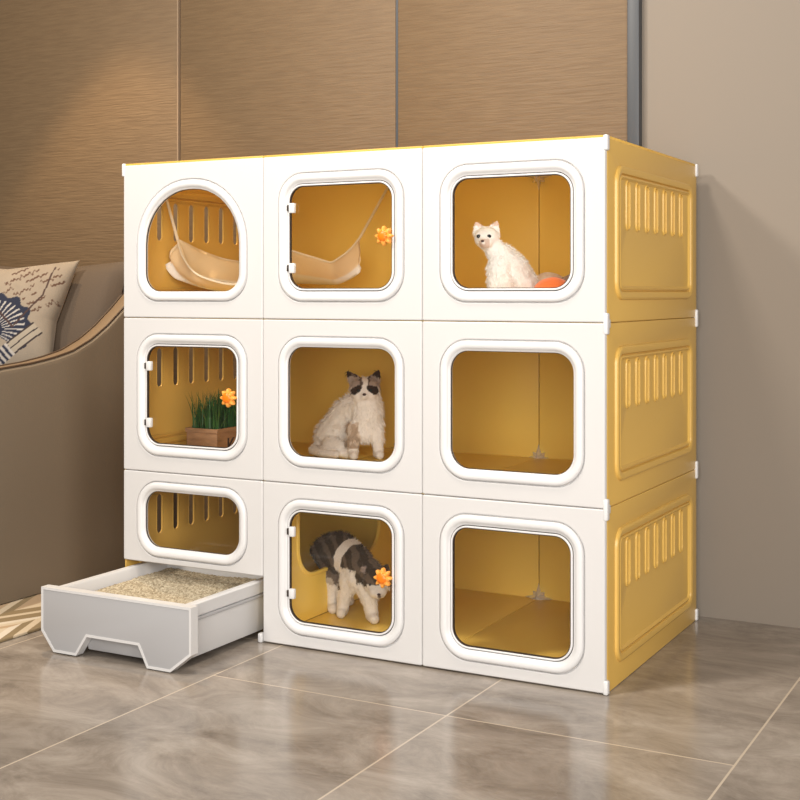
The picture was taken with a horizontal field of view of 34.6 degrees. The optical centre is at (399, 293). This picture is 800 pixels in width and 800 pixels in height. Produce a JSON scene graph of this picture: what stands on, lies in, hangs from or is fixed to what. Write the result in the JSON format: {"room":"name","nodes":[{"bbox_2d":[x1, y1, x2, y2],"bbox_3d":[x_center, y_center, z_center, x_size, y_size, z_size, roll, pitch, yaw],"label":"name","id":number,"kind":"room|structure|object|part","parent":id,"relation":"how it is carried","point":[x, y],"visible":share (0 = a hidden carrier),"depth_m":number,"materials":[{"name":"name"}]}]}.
{"room":"living room","nodes":[
{"label":"living room","id":0,"kind":"room"},
{"bbox_2d":[0,599,799,799],"bbox_3d":[-0.630,0.910,1.862,7.400,0.050,4.490,0,0,28],"label":"floor","id":1,"kind":"structure","parent":0,"point":[714,713],"depth_m":2.63,"materials":[{"name":"grey tile"}]},
{"bbox_2d":[0,593,40,642],"bbox_3d":[-1.537,0.880,3.755,1.411,0.008,1.270,0,0,28],"label":"area rug","id":2,"kind":"object","parent":1,"relation":"on","point":[20,617],"visible":0.02,"depth_m":3.47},
{"bbox_2d":[0,261,160,603],"bbox_3d":[-1.695,0.384,4.218,1.595,0.978,1.035,0,0,28],"label":"sofa","id":3,"kind":"object","parent":2,"relation":"on","point":[62,469],"visible":0.72,"depth_m":3.86,"materials":[{"name":"brown leather"}]},
{"bbox_2d":[0,260,79,364],"bbox_3d":[-1.288,0.095,4.093,0.510,0.403,0.185,0,0,1],"label":"throw pillow","id":4,"kind":"object","parent":3,"relation":"on","point":[32,298],"visible":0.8,"depth_m":4.04,"materials":[{"name":"fabric"}]},
{"bbox_2d":[0,261,123,351],"bbox_3d":[-1.205,0.170,4.258,0.683,0.551,0.226,0,0,28],"label":"cushion","id":5,"kind":"object","parent":3,"relation":"on","point":[95,294],"depth_m":4.12,"materials":[{"name":"brown fabric"}]},
{"bbox_2d":[41,134,697,695],"bbox_3d":[-0.049,0.268,3.329,1.381,1.250,1.068,0,0,28],"label":"house","id":6,"kind":"object","parent":1,"relation":"on","point":[529,505],"visible":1,"depth_m":3.20,"materials":[{"name":"white plastic"}]},
{"bbox_3d":[-0.679,0.804,3.077,0.460,0.154,0.024,0,0,28],"label":"drawer","id":7,"kind":"part","parent":6,"relation":"part of","materials":[{"name":"grey plastic"}]},
{"bbox_2d":[61,562,262,657],"bbox_3d":[-0.581,0.800,3.293,0.414,0.134,0.463,0,0,28],"label":"tray","id":8,"kind":"object","parent":6,"relation":"on","point":[227,616],"depth_m":3.11,"materials":[{"name":"grey plastic"}]},
{"bbox_2d":[97,567,255,603],"bbox_3d":[-0.581,0.764,3.293,0.360,0.014,0.409,0,0,28],"label":"litter","id":9,"kind":"object","parent":6,"relation":"in","point":[177,585],"visible":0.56,"depth_m":3.35,"materials":[{"name":"beige gravel"}]},
{"bbox_3d":[-0.570,0.680,3.797,0.018,0.409,0.731,0,0,28],"label":"panel","id":10,"kind":"part","parent":6,"relation":"part of","materials":[{"name":"white plastic"}]},
{"bbox_3d":[-0.367,0.065,3.681,0.441,0.008,0.718,0,0,28],"label":"shelf panel","id":11,"kind":"part","parent":6,"relation":"part of","materials":[{"name":"white plastic"}]},
{"bbox_3d":[-0.545,0.269,3.361,0.301,0.269,0.012,0,0,28],"label":"door","id":12,"kind":"part","parent":6,"relation":"part of","materials":[{"name":"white plastic"}]},
{"bbox_3d":[-0.570,0.270,3.797,0.018,0.409,0.731,0,0,28],"label":"panel","id":13,"kind":"part","parent":6,"relation":"part of","materials":[{"name":"orange plastic"}]},
{"bbox_3d":[-0.570,-0.140,3.797,0.018,0.409,0.731,0,0,28],"label":"panel","id":14,"kind":"part","parent":6,"relation":"part of","materials":[{"name":"orange plastic"}]},
{"bbox_3d":[-0.544,0.596,3.360,0.452,0.241,0.012,0,0,28],"label":"panel","id":15,"kind":"part","parent":6,"relation":"part of","materials":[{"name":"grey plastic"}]},
{"bbox_3d":[-0.544,0.270,3.360,0.452,0.408,0.012,0,0,28],"label":"panel","id":16,"kind":"part","parent":6,"relation":"part of","materials":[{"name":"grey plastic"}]},
{"bbox_3d":[-0.544,-0.140,3.360,0.452,0.408,0.012,0,0,28],"label":"panel","id":17,"kind":"part","parent":6,"relation":"part of","materials":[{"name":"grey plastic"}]},
{"bbox_3d":[-0.371,-0.347,3.685,0.452,0.005,0.742,0,0,28],"label":"panel","id":18,"kind":"part","parent":6,"relation":"part of","materials":[{"name":"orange plastic"}]},
{"bbox_2d":[185,388,235,459],"bbox_3d":[-0.506,0.371,3.672,0.174,0.200,0.248,0,0,28],"label":"grass planter","id":19,"kind":"object","parent":6,"relation":"on","point":[218,421],"visible":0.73,"depth_m":3.60,"materials":[{"name":"brown wood"}]},
{"bbox_3d":[-0.441,0.268,3.288,0.049,0.049,0.021,0,0,28],"label":"knob","id":20,"kind":"part","parent":6,"relation":"part of","materials":[{"name":"orange plastic"}]},
{"bbox_3d":[-0.413,0.773,3.175,0.008,0.008,0.391,0,0,28],"label":"rail","id":21,"kind":"part","parent":6,"relation":"part of","materials":[{"name":"grey plastic"}]},
{"bbox_2d":[166,187,388,290],"bbox_3d":[-0.315,-0.172,3.706,0.701,0.340,0.360,0,0,-40],"label":"hammock","id":22,"kind":"object","parent":6,"relation":"hanging from","point":[189,264],"visible":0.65,"depth_m":3.63,"materials":[{"name":"fabric"}]},
{"bbox_3d":[-0.367,0.475,3.681,0.441,0.008,0.718,0,0,28],"label":"shelf panel","id":23,"kind":"part","parent":6,"relation":"part of","materials":[{"name":"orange plastic"}]},
{"bbox_3d":[-0.199,0.680,4.005,0.451,0.408,0.008,0,0,28],"label":"panel","id":24,"kind":"part","parent":6,"relation":"part of","materials":[{"name":"orange plastic"}]},
{"bbox_3d":[-0.146,0.682,3.146,0.301,0.284,0.012,0,0,28],"label":"door","id":25,"kind":"part","parent":6,"relation":"part of","materials":[{"name":"clear plastic"}]},
{"bbox_3d":[-0.146,-0.140,3.146,0.301,0.265,0.012,0,0,28],"label":"door","id":26,"kind":"part","parent":6,"relation":"part of","materials":[{"name":"clear plastic"}]},
{"bbox_3d":[-0.170,0.676,3.575,0.010,0.393,0.717,0,0,28],"label":"divider panel","id":27,"kind":"part","parent":6,"relation":"part of","materials":[{"name":"orange plastic"}]},
{"bbox_3d":[-0.199,-0.140,4.005,0.451,0.408,0.008,0,0,28],"label":"panel","id":28,"kind":"part","parent":6,"relation":"part of","materials":[{"name":"orange plastic"}]},
{"bbox_3d":[-0.199,0.270,4.005,0.451,0.408,0.008,0,0,28],"label":"panel","id":29,"kind":"part","parent":6,"relation":"part of","materials":[{"name":"orange plastic"}]},
{"bbox_3d":[-0.145,0.270,3.146,0.452,0.408,0.012,0,0,28],"label":"panel","id":30,"kind":"part","parent":6,"relation":"part of","materials":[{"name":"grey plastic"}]},
{"bbox_3d":[-0.145,-0.140,3.146,0.452,0.408,0.012,0,0,28],"label":"panel","id":31,"kind":"part","parent":6,"relation":"part of","materials":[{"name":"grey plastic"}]},
{"bbox_3d":[0.029,-0.347,3.470,0.451,0.005,0.742,0,0,28],"label":"panel","id":32,"kind":"part","parent":6,"relation":"part of","materials":[{"name":"orange plastic"}]},
{"bbox_3d":[-0.145,0.678,3.146,0.452,0.405,0.012,0,0,28],"label":"panel","id":33,"kind":"part","parent":6,"relation":"part of","materials":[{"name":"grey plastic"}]},
{"bbox_2d":[308,370,385,459],"bbox_3d":[-0.154,0.345,3.696,0.250,0.258,0.151,0,0,38],"label":"cat","id":34,"kind":"object","parent":6,"relation":"on","point":[355,419],"visible":1,"depth_m":3.65},
{"bbox_2d":[309,530,390,623],"bbox_3d":[-0.127,0.762,3.486,0.134,0.224,0.360,0,0,-29],"label":"cat","id":35,"kind":"object","parent":6,"relation":"on","point":[352,568],"visible":0.96,"depth_m":3.44},
{"bbox_3d":[0.028,0.065,3.469,0.451,0.008,0.718,0,0,28],"label":"shelf panel","id":36,"kind":"part","parent":6,"relation":"part of","materials":[{"name":"white plastic"}]},
{"bbox_3d":[-0.042,0.682,3.074,0.049,0.049,0.021,0,0,28],"label":"knob","id":37,"kind":"part","parent":6,"relation":"part of","materials":[{"name":"orange plastic"}]},
{"bbox_3d":[-0.039,-0.138,3.072,0.049,0.049,0.021,0,0,28],"label":"knob","id":38,"kind":"part","parent":6,"relation":"part of","materials":[{"name":"orange plastic"}]},
{"bbox_3d":[0.028,0.475,3.469,0.451,0.008,0.718,0,0,28],"label":"shelf panel","id":39,"kind":"part","parent":6,"relation":"part of","materials":[{"name":"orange plastic"}]},
{"bbox_3d":[0.028,0.878,3.469,0.451,0.008,0.718,0,0,28],"label":"shelf panel","id":40,"kind":"part","parent":6,"relation":"part of","materials":[{"name":"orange plastic"}]},
{"bbox_3d":[0.201,0.270,3.790,0.451,0.408,0.008,0,0,28],"label":"panel","id":41,"kind":"part","parent":6,"relation":"part of","materials":[{"name":"orange plastic"}]},
{"bbox_3d":[0.201,-0.140,3.790,0.451,0.408,0.008,0,0,28],"label":"panel","id":42,"kind":"part","parent":6,"relation":"part of","materials":[{"name":"orange plastic"}]},
{"bbox_3d":[0.201,0.680,3.790,0.451,0.408,0.008,0,0,28],"label":"panel","id":43,"kind":"part","parent":6,"relation":"part of","materials":[{"name":"orange plastic"}]},
{"bbox_2d":[472,221,538,287],"bbox_3d":[0.276,-0.059,3.126,0.213,0.244,0.108,0,0,-37],"label":"cat","id":44,"kind":"object","parent":6,"relation":"on","point":[506,267],"visible":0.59,"depth_m":3.09},
{"bbox_3d":[0.254,0.682,2.932,0.301,0.285,0.012,0,0,28],"label":"door","id":45,"kind":"part","parent":6,"relation":"part of","materials":[{"name":"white plastic"}]},
{"bbox_3d":[0.254,-0.140,2.932,0.301,0.265,0.012,0,0,28],"label":"door","id":46,"kind":"part","parent":6,"relation":"part of","materials":[{"name":"white plastic"}]},
{"bbox_3d":[0.255,0.678,2.932,0.452,0.405,0.012,0,0,28],"label":"panel","id":47,"kind":"part","parent":6,"relation":"part of","materials":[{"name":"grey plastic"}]},
{"bbox_3d":[0.255,0.270,2.932,0.452,0.408,0.012,0,0,28],"label":"panel","id":48,"kind":"part","parent":6,"relation":"part of","materials":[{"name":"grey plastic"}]},
{"bbox_3d":[0.255,-0.140,2.932,0.452,0.408,0.012,0,0,28],"label":"panel","id":49,"kind":"part","parent":6,"relation":"part of","materials":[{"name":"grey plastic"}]},
{"bbox_3d":[0.424,0.878,3.257,0.441,0.008,0.718,0,0,28],"label":"shelf panel","id":50,"kind":"part","parent":6,"relation":"part of","materials":[{"name":"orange plastic"}]},
{"bbox_3d":[0.424,0.475,3.257,0.441,0.008,0.718,0,0,28],"label":"shelf panel","id":51,"kind":"part","parent":6,"relation":"part of","materials":[{"name":"orange plastic"}]},
{"bbox_2d":[534,277,565,287],"bbox_3d":[0.363,0.011,3.049,0.104,0.100,0.105,0,0,28],"label":"ball","id":52,"kind":"object","parent":6,"relation":"on","point":[551,282],"visible":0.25,"depth_m":3.02,"materials":[{"name":"orange plastic"}]},
{"bbox_3d":[0.600,-0.140,3.576,0.451,0.408,0.008,0,0,28],"label":"panel","id":53,"kind":"part","parent":6,"relation":"part of","materials":[{"name":"orange plastic"}]},
{"bbox_3d":[0.600,0.680,3.576,0.451,0.408,0.008,0,0,28],"label":"panel","id":54,"kind":"part","parent":6,"relation":"part of","materials":[{"name":"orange plastic"}]},
{"bbox_3d":[0.600,0.270,3.576,0.451,0.408,0.008,0,0,28],"label":"panel","id":55,"kind":"part","parent":6,"relation":"part of","materials":[{"name":"orange plastic"}]},
{"bbox_3d":[0.429,-0.347,3.256,0.452,0.005,0.742,0,0,28],"label":"panel","id":56,"kind":"part","parent":6,"relation":"part of","materials":[{"name":"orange plastic"}]},
{"bbox_3d":[0.424,0.065,3.257,0.441,0.008,0.718,0,0,28],"label":"shelf panel","id":57,"kind":"part","parent":6,"relation":"part of","materials":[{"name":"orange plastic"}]},
{"bbox_3d":[0.626,-0.140,3.155,0.024,0.409,0.731,0,0,28],"label":"panel","id":58,"kind":"part","parent":6,"relation":"part of","materials":[{"name":"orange plastic"}]},
{"bbox_3d":[0.626,0.270,3.155,0.024,0.409,0.731,0,0,28],"label":"panel","id":59,"kind":"part","parent":6,"relation":"part of","materials":[{"name":"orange plastic"}]},
{"bbox_3d":[0.626,0.680,3.155,0.024,0.409,0.731,0,0,28],"label":"panel","id":60,"kind":"part","parent":6,"relation":"part of","materials":[{"name":"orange plastic"}]},
{"bbox_2d":[642,0,799,627],"bbox_3d":[0.408,-0.565,3.796,7.400,2.900,0.100,0,0,28],"label":"wall","id":61,"kind":"structure","parent":0,"point":[721,78],"depth_m":3.46,"materials":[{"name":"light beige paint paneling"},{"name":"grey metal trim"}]},
{"bbox_2d":[0,0,176,527],"bbox_3d":[-1.455,-0.565,4.726,1.606,2.900,0.022,0,0,28],"label":"panel","id":62,"kind":"object","parent":61,"relation":"attached to","point":[88,88],"visible":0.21,"depth_m":4.54,"materials":[{"name":"brown wood"}]},
{"bbox_2d":[177,0,180,160],"bbox_3d":[-0.746,-0.565,4.345,0.005,2.900,0.024,0,0,28],"label":"trim","id":63,"kind":"structure","parent":61,"relation":"attached to","point":[178,1],"depth_m":4.34,"materials":[{"name":"gold metal"}]},
{"bbox_2d":[181,0,395,524],"bbox_3d":[-0.373,-0.565,4.145,0.826,2.900,0.022,0,0,28],"label":"panel","id":64,"kind":"object","parent":61,"relation":"attached to","point":[259,77],"visible":0.2,"depth_m":4.13,"materials":[{"name":"brown wood"}]},
{"bbox_2d":[396,0,397,146],"bbox_3d":[-0.005,-0.565,3.949,0.008,2.900,0.020,0,0,28],"label":"trim","id":65,"kind":"structure","parent":61,"relation":"attached to","point":[396,0],"depth_m":3.94,"materials":[{"name":"grey metal"}]},
{"bbox_2d":[398,0,626,146],"bbox_3d":[0.321,-0.565,3.773,0.732,2.900,0.022,0,0,28],"label":"panel","id":66,"kind":"object","parent":61,"relation":"attached to","point":[470,71],"visible":0.2,"depth_m":3.76,"materials":[{"name":"brown wood"}]},
{"bbox_2d":[627,0,641,146],"bbox_3d":[0.656,-0.565,3.589,0.034,2.900,0.030,0,0,28],"label":"trim","id":67,"kind":"structure","parent":61,"relation":"attached to","point":[634,7],"depth_m":3.58,"materials":[{"name":"grey metal"}]}
]}

